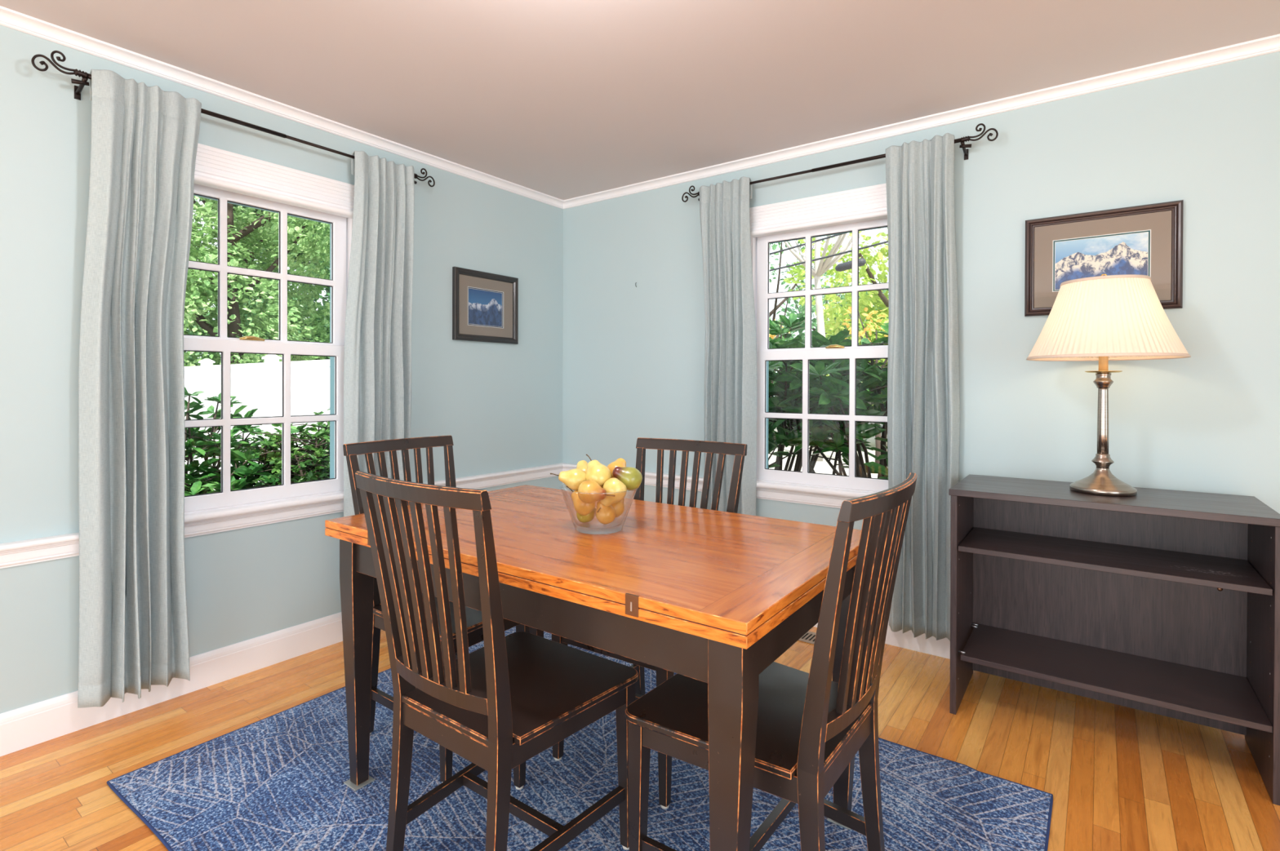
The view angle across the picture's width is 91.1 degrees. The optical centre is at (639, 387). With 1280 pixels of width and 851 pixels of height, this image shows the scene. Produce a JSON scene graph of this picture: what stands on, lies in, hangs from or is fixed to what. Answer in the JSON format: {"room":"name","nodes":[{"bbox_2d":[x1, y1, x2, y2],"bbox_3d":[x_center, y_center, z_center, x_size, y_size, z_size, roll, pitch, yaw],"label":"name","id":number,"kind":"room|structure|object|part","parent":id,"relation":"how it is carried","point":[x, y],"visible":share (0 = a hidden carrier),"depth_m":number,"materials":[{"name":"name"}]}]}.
{"room":"dining room","nodes":[
{"label":"dining room","id":0,"kind":"room"},
{"bbox_2d":[0,25,563,714],"bbox_3d":[-2.437,-0.010,1.437,0.140,2.300,6.400,0,0,36],"label":"wall","id":1,"kind":"structure","parent":0,"point":[500,405],"depth_m":2.42,"materials":[{"name":"paint"}]},
{"bbox_2d":[0,612,342,756],"bbox_3d":[-2.377,1.077,1.397,0.016,0.127,6.400,0,0,36],"label":"baseboard","id":2,"kind":"structure","parent":1,"relation":"attached to","point":[29,726],"depth_m":2.31,"materials":[{"name":"paint"}]},
{"bbox_2d":[31,50,435,186],"bbox_3d":[-1.473,-1.010,2.538,0.102,0.105,1.450,0,0,36],"label":"curtain rod","id":3,"kind":"object","parent":1,"relation":"attached to","point":[77,90],"visible":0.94,"depth_m":2.30,"materials":[{"name":"metal"}]},
{"bbox_2d":[77,68,201,708],"bbox_3d":[-1.697,0.004,2.152,0.104,2.088,0.339,0,0,36],"label":"curtain","id":4,"kind":"object","parent":3,"relation":"hanging from","point":[134,630],"visible":1,"depth_m":2.13,"materials":[{"name":"grey fabric"}]},
{"bbox_2d":[343,151,414,517],"bbox_3d":[-1.175,-0.001,2.865,0.102,2.083,0.332,0,0,36],"label":"curtain","id":5,"kind":"object","parent":3,"relation":"hanging from","point":[377,360],"visible":0.59,"depth_m":2.85,"materials":[{"name":"grey fabric"}]},
{"bbox_2d":[183,142,354,523],"bbox_3d":[-1.593,-0.164,2.585,0.243,1.502,1.000,0,0,36],"label":"window","id":6,"kind":"structure","parent":1,"relation":"in","point":[225,177],"depth_m":2.61,"materials":[{"name":"white"}]},
{"bbox_3d":[-1.563,0.142,2.564,0.028,0.661,0.772,0,0,36],"label":"sash","id":7,"kind":"part","parent":6,"relation":"part of","materials":[{"name":"white"}]},
{"bbox_3d":[-1.675,-0.149,2.646,0.038,1.470,1.000,0,0,36],"label":"casing","id":8,"kind":"part","parent":6,"relation":"part of","materials":[{"name":"white"}]},
{"bbox_3d":[-1.586,-0.468,2.579,0.028,0.625,0.772,0,0,36],"label":"sash","id":9,"kind":"part","parent":6,"relation":"part of","materials":[{"name":"white"}]},
{"bbox_3d":[-1.523,-0.851,2.532,0.030,0.127,0.964,0,0,36],"label":"head casing","id":10,"kind":"part","parent":6,"relation":"part of","materials":[{"name":"paint"}]},
{"bbox_2d":[0,5,563,209],"bbox_3d":[-2.360,-1.138,1.378,0.042,0.042,6.400,0,0,36],"label":"trim","id":11,"kind":"structure","parent":1,"relation":"attached to","point":[9,18],"depth_m":2.44,"materials":[{"name":"paint"}]},
{"bbox_2d":[0,462,563,568],"bbox_3d":[-2.365,0.524,1.386,0.042,0.076,6.400,0,0,36],"label":"trim","id":12,"kind":"structure","parent":1,"relation":"attached to","point":[21,553],"depth_m":2.48,"materials":[{"name":"paint"}]},
{"bbox_2d":[452,266,518,344],"bbox_3d":[-0.843,-0.442,3.467,0.025,0.382,0.444,0,0,36],"label":"framed picture","id":13,"kind":"object","parent":1,"relation":"attached to","point":[485,305],"visible":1,"depth_m":3.46,"materials":[{"name":"brown wood"}]},
{"bbox_2d":[468,288,502,327],"bbox_3d":[-0.853,-0.438,3.468,0.003,0.197,0.242,0,0,36],"label":"photo","id":14,"kind":"object","parent":13,"relation":"attached to","point":[485,304],"depth_m":3.46},
{"bbox_2d":[0,0,1279,199],"bbox_3d":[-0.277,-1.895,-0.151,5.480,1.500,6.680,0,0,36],"label":"ceiling","id":15,"kind":"structure","parent":0,"point":[563,100],"depth_m":2.21,"materials":[{"name":"paint"}]},
{"bbox_2d":[0,626,1279,850],"bbox_3d":[-0.287,1.215,-0.135,5.480,0.120,6.680,0,0,36],"label":"floor","id":16,"kind":"structure","parent":0,"point":[1118,778],"depth_m":1.97,"materials":[{"name":"brown wood"}]},
{"bbox_2d":[106,626,1053,850],"bbox_3d":[-0.184,1.140,1.786,2.198,0.010,1.569,0,0,36],"label":"area rug","id":17,"kind":"object","parent":16,"relation":"on","point":[274,783],"visible":0.48,"depth_m":1.74,"materials":[{"name":"blue carpet"}]},
{"bbox_2d":[343,776,375,791],"bbox_3d":[-0.805,1.132,1.803,0.062,0.004,0.062,0,0,35],"label":"pad","id":18,"kind":"object","parent":17,"relation":"on","point":[348,783],"visible":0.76,"depth_m":1.79,"materials":[{"name":"white plastic"}]},
{"bbox_2d":[342,435,543,782],"bbox_3d":[-0.646,0.658,2.086,0.530,0.948,0.444,0,0,33],"label":"dining chair","id":19,"kind":"object","parent":17,"relation":"on","point":[473,617],"visible":0.35,"depth_m":2.04,"materials":[{"name":"black paint"}]},
{"bbox_3d":[-0.894,0.671,2.039,0.119,0.906,0.047,0,0,16],"label":"post","id":20,"kind":"part","parent":19,"relation":"part of","materials":[{"name":"black paint"}]},
{"bbox_3d":[-0.845,0.202,2.215,0.052,0.038,0.430,0,0,33],"label":"rail","id":21,"kind":"part","parent":19,"relation":"part of","materials":[{"name":"black paint"}]},
{"bbox_3d":[-0.604,0.708,2.059,0.429,0.018,0.444,0,0,33],"label":"seat","id":22,"kind":"part","parent":19,"relation":"part of","materials":[{"name":"black paint"}]},
{"bbox_3d":[-0.556,0.922,1.802,0.036,0.408,0.036,0,0,33],"label":"leg","id":23,"kind":"part","parent":19,"relation":"part of","materials":[{"name":"black paint"}]},
{"bbox_3d":[-0.703,0.670,2.332,0.047,0.906,0.119,0,0,-39],"label":"post","id":24,"kind":"part","parent":19,"relation":"part of","materials":[{"name":"black paint"}]},
{"bbox_3d":[-0.349,0.921,2.118,0.036,0.408,0.036,0,0,33],"label":"leg","id":25,"kind":"part","parent":19,"relation":"part of","materials":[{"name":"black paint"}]},
{"bbox_2d":[355,471,638,850],"bbox_3d":[-0.325,0.662,1.474,0.444,0.948,0.530,0,0,36],"label":"dining chair","id":26,"kind":"object","parent":17,"relation":"on","point":[500,705],"visible":1,"depth_m":1.34,"materials":[{"name":"black paint"}]},
{"bbox_3d":[-0.573,0.675,1.432,0.119,0.906,0.047,0,0,-36],"label":"post","id":27,"kind":"part","parent":26,"relation":"part of","materials":[{"name":"black paint"}]},
{"bbox_3d":[-0.465,0.208,1.279,0.430,0.038,0.052,0,0,36],"label":"rail","id":28,"kind":"part","parent":26,"relation":"part of","materials":[{"name":"black paint"}]},
{"bbox_3d":[-0.427,0.632,1.335,0.314,0.035,0.046,0,0,36],"label":"rail","id":29,"kind":"part","parent":26,"relation":"part of","materials":[{"name":"black paint"}]},
{"bbox_3d":[-0.292,0.677,1.225,0.047,0.906,0.119,0,0,19],"label":"post","id":30,"kind":"part","parent":26,"relation":"part of","materials":[{"name":"black paint"}]},
{"bbox_3d":[-0.340,0.923,1.775,0.036,0.408,0.036,0,0,36],"label":"leg","id":31,"kind":"part","parent":26,"relation":"part of","materials":[{"name":"black paint"}]},
{"bbox_3d":[-0.295,0.711,1.515,0.444,0.018,0.429,0,0,36],"label":"seat","id":32,"kind":"part","parent":26,"relation":"part of","materials":[{"name":"black paint"}]},
{"bbox_3d":[-0.036,0.925,1.551,0.036,0.408,0.036,0,0,36],"label":"leg","id":33,"kind":"part","parent":26,"relation":"part of","materials":[{"name":"black paint"}]},
{"bbox_2d":[324,484,861,850],"bbox_3d":[-0.136,0.756,1.727,1.315,0.752,0.787,0,0,35],"label":"dining table","id":34,"kind":"object","parent":17,"relation":"on","point":[713,597],"visible":0.68,"depth_m":1.34,"materials":[{"name":"brown wood"}]},
{"bbox_3d":[-0.816,0.776,1.809,0.067,0.707,0.067,0,0,35],"label":"leg","id":35,"kind":"part","parent":34,"relation":"part of","materials":[{"name":"black paint"}]},
{"bbox_3d":[-0.435,0.774,2.344,0.067,0.707,0.067,0,0,35],"label":"leg","id":36,"kind":"part","parent":34,"relation":"part of","materials":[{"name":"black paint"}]},
{"bbox_2d":[560,486,638,534],"bbox_3d":[-0.110,0.323,1.684,0.210,0.115,0.210,0,0,36],"label":"glass bowl","id":37,"kind":"object","parent":34,"relation":"on","point":[610,531],"visible":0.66,"depth_m":1.66,"materials":[{"name":"clear glass"}]},
{"bbox_2d":[550,468,586,490],"bbox_3d":[-0.188,0.247,1.688,0.094,0.058,0.061,0,0,12],"label":"pear","id":38,"kind":"object","parent":37,"relation":"in","point":[572,478],"visible":0.87,"depth_m":1.66,"materials":[{"name":"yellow food"}]},
{"bbox_2d":[566,485,595,515],"bbox_3d":[-0.152,0.301,1.670,0.073,0.078,0.055,0,0,37],"label":"pear","id":39,"kind":"object","parent":37,"relation":"in","point":[583,508],"visible":0.8,"depth_m":1.65,"materials":[{"name":"brown food"}]},
{"bbox_2d":[576,460,587,473],"bbox_3d":[-0.153,0.238,1.738,0.060,0.070,0.060,0,0,20],"label":"pear","id":40,"kind":"object","parent":37,"relation":"in","point":[582,465],"visible":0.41,"depth_m":1.73,"materials":[{"name":"yellow food"}]},
{"bbox_2d":[576,507,595,523],"bbox_3d":[-0.142,0.342,1.701,0.060,0.048,0.050,0,0,-31],"label":"pear","id":41,"kind":"object","parent":37,"relation":"in","point":[588,517],"visible":0.62,"depth_m":1.68,"materials":[{"name":"yellow food"}]},
{"bbox_2d":[577,480,615,503],"bbox_3d":[-0.118,0.271,1.621,0.093,0.060,0.060,0,0,37],"label":"pear","id":42,"kind":"object","parent":37,"relation":"in","point":[586,488],"visible":1,"depth_m":1.61,"materials":[{"name":"food"}]},
{"bbox_2d":[586,454,611,488],"bbox_3d":[-0.111,0.228,1.683,0.070,0.094,0.068,0,0,-5],"label":"pear","id":43,"kind":"object","parent":37,"relation":"in","point":[597,472],"visible":0.77,"depth_m":1.66,"materials":[{"name":"yellow food"}]},
{"bbox_2d":[595,500,615,524],"bbox_3d":[-0.090,0.318,1.661,0.052,0.086,0.055,0,0,19],"label":"pear","id":44,"kind":"object","parent":37,"relation":"in","point":[606,515],"visible":0.84,"depth_m":1.64,"materials":[{"name":"brown food"}]},
{"bbox_2d":[596,477,626,512],"bbox_3d":[-0.069,0.282,1.650,0.070,0.089,0.061,0,0,20],"label":"pear","id":45,"kind":"object","parent":37,"relation":"in","point":[611,486],"visible":0.92,"depth_m":1.63,"materials":[{"name":"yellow food"}]},
{"bbox_2d":[607,457,626,478],"bbox_3d":[-0.065,0.232,1.741,0.063,0.067,0.060,0,0,-17],"label":"pear","id":46,"kind":"object","parent":37,"relation":"in","point":[620,462],"visible":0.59,"depth_m":1.73,"materials":[{"name":"yellow food"}]},
{"bbox_2d":[611,498,624,517],"bbox_3d":[-0.068,0.323,1.704,0.059,0.058,0.053,0,0,-20],"label":"pear","id":47,"kind":"object","parent":37,"relation":"in","point":[619,507],"visible":0.27,"depth_m":1.68,"materials":[{"name":"food"}]},
{"bbox_2d":[612,466,642,490],"bbox_3d":[-0.031,0.246,1.690,0.079,0.065,0.065,0,0,-38],"label":"pear","id":48,"kind":"object","parent":37,"relation":"in","point":[631,477],"visible":0.91,"depth_m":1.67,"materials":[{"name":"green food"}]},
{"bbox_3d":[0.165,0.782,1.111,0.067,0.707,0.067,0,0,35],"label":"leg","id":49,"kind":"part","parent":34,"relation":"part of","materials":[{"name":"black paint"}]},
{"bbox_3d":[0.545,0.780,1.647,0.067,0.707,0.067,0,0,35],"label":"leg","id":50,"kind":"part","parent":34,"relation":"part of","materials":[{"name":"black paint"}]},
{"bbox_2d":[551,437,746,809],"bbox_3d":[0.042,0.661,2.002,0.444,0.948,0.530,0,0,34],"label":"dining chair","id":51,"kind":"object","parent":17,"relation":"on","point":[739,451],"visible":0.38,"depth_m":2.14,"materials":[{"name":"black paint"}]},
{"bbox_3d":[-0.245,0.922,1.916,0.036,0.408,0.036,0,0,34],"label":"leg","id":52,"kind":"part","parent":51,"relation":"part of","materials":[{"name":"black paint"}]},
{"bbox_3d":[-0.002,0.672,2.250,0.047,0.906,0.119,0,0,16],"label":"post","id":53,"kind":"part","parent":51,"relation":"part of","materials":[{"name":"black paint"}]},
{"bbox_3d":[0.067,0.924,1.705,0.036,0.408,0.036,0,0,34],"label":"leg","id":54,"kind":"part","parent":51,"relation":"part of","materials":[{"name":"black paint"}]},
{"bbox_3d":[0.177,0.205,2.198,0.430,0.038,0.052,0,0,34],"label":"rail","id":55,"kind":"part","parent":51,"relation":"part of","materials":[{"name":"black paint"}]},
{"bbox_3d":[0.288,0.674,2.054,0.119,0.906,0.047,0,0,-38],"label":"post","id":56,"kind":"part","parent":51,"relation":"part of","materials":[{"name":"black paint"}]},
{"bbox_2d":[625,472,917,850],"bbox_3d":[0.298,0.665,1.382,0.530,0.948,0.444,0,0,37],"label":"dining chair","id":57,"kind":"object","parent":17,"relation":"on","point":[811,726],"visible":0.88,"depth_m":1.26,"materials":[{"name":"black paint"}]},
{"bbox_3d":[-0.002,0.926,1.375,0.036,0.408,0.036,0,0,37],"label":"leg","id":58,"kind":"part","parent":57,"relation":"part of","materials":[{"name":"black paint"}]},
{"bbox_3d":[0.258,0.714,1.413,0.429,0.018,0.444,0,0,37],"label":"seat","id":59,"kind":"part","parent":57,"relation":"part of","materials":[{"name":"black paint"}]},
{"bbox_3d":[0.337,0.679,1.134,0.047,0.906,0.119,0,0,-35],"label":"post","id":60,"kind":"part","parent":57,"relation":"part of","materials":[{"name":"black paint"}]},
{"bbox_3d":[0.435,0.635,1.278,0.046,0.035,0.314,0,0,37],"label":"rail","id":61,"kind":"part","parent":57,"relation":"part of","materials":[{"name":"black paint"}]},
{"bbox_3d":[0.490,0.211,1.235,0.052,0.038,0.430,0,0,37],"label":"rail","id":62,"kind":"part","parent":57,"relation":"part of","materials":[{"name":"black paint"}]},
{"bbox_3d":[0.548,0.678,1.411,0.119,0.906,0.047,0,0,20],"label":"post","id":63,"kind":"part","parent":57,"relation":"part of","materials":[{"name":"black paint"}]},
{"bbox_2d":[826,818,850,830],"bbox_3d":[0.533,1.136,1.656,0.062,0.004,0.062,0,0,35],"label":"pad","id":64,"kind":"object","parent":17,"relation":"on","point":[828,820],"visible":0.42,"depth_m":1.64,"materials":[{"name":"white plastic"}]},
{"bbox_2d":[798,631,816,644],"bbox_3d":[0.848,1.140,2.809,0.280,0.005,0.124,0,0,36],"label":"floor vent","id":65,"kind":"object","parent":16,"relation":"in","point":[810,637],"visible":0.19,"depth_m":2.85,"materials":[{"name":"beige metal"}]},
{"bbox_2d":[948,474,1279,805],"bbox_3d":[1.557,0.754,2.143,0.844,0.790,0.448,0,0,36],"label":"bookcase","id":66,"kind":"object","parent":16,"relation":"on","point":[1162,602],"visible":1,"depth_m":2.13,"materials":[{"name":"brown wood"}]},
{"bbox_3d":[1.228,0.762,2.382,0.020,0.768,0.444,0,0,36],"label":"panel","id":67,"kind":"part","parent":66,"relation":"part of","materials":[{"name":"brown wood"}]},
{"bbox_2d":[1026,273,1191,497],"bbox_3d":[1.584,-0.015,2.148,0.451,0.746,0.451,0,0,36],"label":"table lamp","id":68,"kind":"object","parent":66,"relation":"on","point":[1103,319],"visible":1,"depth_m":2.04,"materials":[{"name":"beige fabric"}]},
{"bbox_3d":[1.584,-0.052,2.148,0.104,0.007,0.104,0,0,36],"label":"drip plate","id":69,"kind":"part","parent":68,"relation":"part of","materials":[{"name":"gold metal"}]},
{"bbox_3d":[1.585,-0.231,2.147,0.448,0.265,0.448,0,0,36],"label":"lamp shade","id":70,"kind":"part","parent":68,"relation":"part of","materials":[{"name":"beige fabric"}]},
{"bbox_3d":[1.645,0.753,2.266,0.791,0.746,0.005,0,0,36],"label":"panel","id":71,"kind":"part","parent":66,"relation":"part of","materials":[{"name":"brown wood"}]},
{"bbox_3d":[1.538,0.566,2.115,0.787,0.018,0.362,0,0,36],"label":"shelf","id":72,"kind":"part","parent":66,"relation":"part of","materials":[{"name":"brown wood"}]},
{"bbox_3d":[1.542,0.947,2.114,0.779,0.018,0.362,0,0,36],"label":"shelf","id":73,"kind":"part","parent":66,"relation":"part of","materials":[{"name":"brown wood"}]},
{"bbox_3d":[1.887,0.767,1.907,0.020,0.768,0.444,0,0,36],"label":"panel","id":74,"kind":"part","parent":66,"relation":"part of","materials":[{"name":"brown wood"}]},
{"bbox_2d":[562,51,1279,529],"bbox_3d":[1.593,-0.003,2.538,5.340,2.300,0.140,0,0,36],"label":"wall","id":75,"kind":"structure","parent":0,"point":[1207,139],"depth_m":2.46,"materials":[{"name":"paint"}]},
{"bbox_2d":[562,462,854,508],"bbox_3d":[1.595,0.530,2.426,5.200,0.076,0.042,0,0,36],"label":"trim","id":76,"kind":"structure","parent":75,"relation":"attached to","point":[832,501],"depth_m":3.10,"materials":[{"name":"paint"}]},
{"bbox_2d":[749,183,888,497],"bbox_3d":[0.924,-0.159,3.026,1.000,1.502,0.243,0,0,36],"label":"window","id":77,"kind":"structure","parent":75,"relation":"in","point":[855,211],"depth_m":3.03,"materials":[{"name":"white"}]},
{"bbox_3d":[0.876,-0.846,2.955,0.964,0.127,0.030,0,0,36],"label":"head casing","id":78,"kind":"part","parent":77,"relation":"part of","materials":[{"name":"paint"}]},
{"bbox_3d":[0.900,0.148,2.998,0.772,0.661,0.028,0,0,36],"label":"sash","id":79,"kind":"part","parent":77,"relation":"part of","materials":[{"name":"white"}]},
{"bbox_3d":[0.920,-0.462,3.019,0.772,0.625,0.028,0,0,36],"label":"sash","id":80,"kind":"part","parent":77,"relation":"part of","materials":[{"name":"white"}]},
{"bbox_3d":[0.984,-0.143,3.109,1.000,1.470,0.038,0,0,36],"label":"casing","id":81,"kind":"part","parent":77,"relation":"part of","materials":[{"name":"white"}]},
{"bbox_2d":[681,123,998,202],"bbox_3d":[0.839,-1.005,2.937,1.470,0.105,0.102,0,0,36],"label":"curtain rod","id":82,"kind":"object","parent":75,"relation":"attached to","point":[966,139],"visible":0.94,"depth_m":2.78,"materials":[{"name":"metal"}]},
{"bbox_2d":[699,176,757,515],"bbox_3d":[0.432,0.002,3.175,0.314,2.083,0.099,0,0,36],"label":"curtain","id":83,"kind":"object","parent":82,"relation":"hanging from","point":[731,382],"visible":0.65,"depth_m":3.16,"materials":[{"name":"grey fabric"}]},
{"bbox_2d":[885,133,959,641],"bbox_3d":[1.180,0.007,2.639,0.294,2.083,0.097,0,0,36],"label":"curtain","id":84,"kind":"object","parent":82,"relation":"hanging from","point":[923,385],"visible":0.94,"depth_m":2.64,"materials":[{"name":"grey fabric"}]},
{"bbox_2d":[813,621,950,659],"bbox_3d":[1.601,1.084,2.439,5.200,0.127,0.016,0,0,36],"label":"baseboard","id":85,"kind":"structure","parent":75,"relation":"attached to","point":[940,648],"depth_m":2.72,"materials":[{"name":"paint"}]},
{"bbox_2d":[563,33,1279,209],"bbox_3d":[1.600,-1.132,2.417,5.200,0.042,0.042,0,0,36],"label":"trim","id":86,"kind":"structure","parent":75,"relation":"attached to","point":[1270,44],"depth_m":2.58,"materials":[{"name":"paint"}]},
{"bbox_2d":[1024,200,1183,316],"bbox_3d":[1.715,-0.469,2.345,0.474,0.379,0.023,0,0,36],"label":"framed picture","id":87,"kind":"object","parent":75,"relation":"attached to","point":[1147,240],"visible":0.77,"depth_m":2.33,"materials":[{"name":"brown"}]},
{"bbox_2d":[1054,232,1147,289],"bbox_3d":[1.721,-0.469,2.350,0.286,0.190,0.003,0,0,36],"label":"photo","id":88,"kind":"object","parent":87,"relation":"attached to","point":[1089,255],"depth_m":2.35},
{"label":"outside","id":89,"kind":"structure","parent":0,"visible":0},
{"bbox_2d":[768,422,887,478],"bbox_3d":[2.462,1.690,8.019,120.000,0.300,110.000,0,0,36],"label":"ground","id":90,"kind":"structure","parent":89,"point":[820,467],"depth_m":13.00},
{"bbox_2d":[184,386,315,496],"bbox_3d":[-3.290,0.764,4.532,1.654,1.594,1.650,0,0,36],"label":"rhododendron shrub","id":91,"kind":"object","parent":90,"relation":"on","point":[203,443],"visible":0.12,"depth_m":4.40,"materials":[{"name":"green plant"}]},
{"bbox_2d":[183,198,329,366],"bbox_3d":[-11.229,-3.543,18.403,7.386,11.548,14.801,0,0,36],"label":"shade tree","id":92,"kind":"object","parent":90,"relation":"on","point":[327,290],"visible":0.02,"depth_m":17.95,"materials":[{"name":"green plant"}]},
{"bbox_2d":[183,195,329,366],"bbox_3d":[-7.761,-2.372,12.318,5.556,7.831,7.460,0,0,30],"label":"shade tree","id":93,"kind":"object","parent":90,"relation":"on","point":[202,293],"visible":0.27,"depth_m":12.28,"materials":[{"name":"green plant"}]},
{"bbox_2d":[184,354,329,482],"bbox_3d":[-5.800,0.552,8.667,8.480,1.920,0.161,0,0,40],"label":"privacy fence","id":94,"kind":"object","parent":90,"relation":"on","point":[255,385],"visible":0.25,"depth_m":7.49,"materials":[{"name":"white plastic"}]},
{"bbox_3d":[-6.216,0.579,9.011,0.120,1.860,0.120,0,0,40],"label":"post","id":95,"kind":"part","parent":94,"relation":"part of","materials":[{"name":"white plastic"}]},
{"bbox_3d":[-5.809,-0.273,8.672,8.450,0.070,0.060,0,0,40],"label":"rail","id":96,"kind":"part","parent":94,"relation":"part of","materials":[{"name":"white plastic"}]},
{"bbox_3d":[-4.406,0.592,7.513,0.120,1.860,0.120,0,0,40],"label":"post","id":97,"kind":"part","parent":94,"relation":"part of","materials":[{"name":"white plastic"}]},
{"bbox_2d":[200,408,329,488],"bbox_3d":[-2.482,0.848,4.948,1.618,1.432,1.598,0,0,1],"label":"boxwood shrub","id":98,"kind":"object","parent":90,"relation":"on","point":[316,467],"visible":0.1,"depth_m":4.63,"materials":[{"name":"green plant"}]},
{"bbox_2d":[768,319,790,453],"bbox_3d":[3.060,-0.211,14.449,1.516,3.540,1.604,0,0,-17],"label":"shade tree","id":99,"kind":"object","parent":90,"relation":"on","point":[770,335],"visible":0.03,"depth_m":14.18,"materials":[{"name":"green plant"}]},
{"bbox_2d":[768,235,847,397],"bbox_3d":[3.797,-2.845,20.396,5.116,8.750,4.705,0,0,-29],"label":"shade tree","id":100,"kind":"object","parent":90,"relation":"on","point":[776,307],"visible":0.09,"depth_m":20.39,"materials":[{"name":"green plant"}]},
{"bbox_2d":[783,230,865,461],"bbox_3d":[3.801,-3.467,13.095,2.863,10.084,3.525,0,0,36],"label":"birch tree","id":101,"kind":"object","parent":90,"relation":"on","point":[821,266],"visible":0.2,"depth_m":12.92,"materials":[{"name":"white plant"}]},
{"bbox_2d":[768,312,885,472],"bbox_3d":[0.892,0.477,4.849,1.963,2.183,2.035,0,0,36],"label":"rhododendron shrub","id":102,"kind":"object","parent":90,"relation":"on","point":[787,375],"visible":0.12,"depth_m":4.21,"materials":[{"name":"green plant"}]},
{"bbox_2d":[768,322,888,479],"bbox_3d":[1.519,0.560,4.155,1.923,2.027,1.922,0,0,36],"label":"rhododendron shrub","id":103,"kind":"object","parent":90,"relation":"on","point":[837,384],"visible":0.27,"depth_m":3.99,"materials":[{"name":"green plant"}]},
{"bbox_2d":[768,262,888,383],"bbox_3d":[7.563,-1.713,23.743,11.265,6.502,5.754,0,0,36],"label":"shade tree","id":104,"kind":"object","parent":90,"relation":"on","point":[800,314],"visible":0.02,"depth_m":23.21,"materials":[{"name":"green plant"}]},
{"bbox_2d":[782,228,888,405],"bbox_3d":[6.186,-4.221,15.885,5.956,11.590,4.618,0,0,32],"label":"shade tree","id":105,"kind":"object","parent":90,"relation":"on","point":[881,300],"visible":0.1,"depth_m":15.84,"materials":[{"name":"green plant"}]},
{"bbox_2d":[841,306,888,463],"bbox_3d":[4.374,-0.151,11.702,1.380,3.461,1.548,0,0,36],"label":"shade tree","id":106,"kind":"object","parent":90,"relation":"on","point":[877,442],"visible":0.4,"depth_m":11.73,"materials":[{"name":"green plant"}]},
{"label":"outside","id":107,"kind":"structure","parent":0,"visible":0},
{"bbox_2d":[769,233,844,254],"bbox_3d":[3.389,-2.880,11.354,10.610,1.161,0.036,0,0,44],"label":"power cable","id":108,"kind":"object","parent":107,"point":[836,235],"visible":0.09,"depth_m":11.69,"materials":[{"name":"grey plastic"}]},
{"bbox_2d":[835,257,866,271],"bbox_3d":[3.687,-2.147,11.008,0.538,0.193,0.144,0,0,43],"label":"case","id":109,"kind":"object","parent":108,"relation":"hanging from","point":[846,265],"visible":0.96,"depth_m":11.00,"materials":[{"name":"grey"}]},
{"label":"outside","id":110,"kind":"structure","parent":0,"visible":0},
{"bbox_2d":[768,240,888,271],"bbox_3d":[3.388,-2.535,11.356,10.609,0.951,0.036,0,0,44],"label":"power cable","id":111,"kind":"object","parent":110,"point":[886,242],"visible":0.16,"depth_m":11.29,"materials":[{"name":"grey plastic"}]}
]}

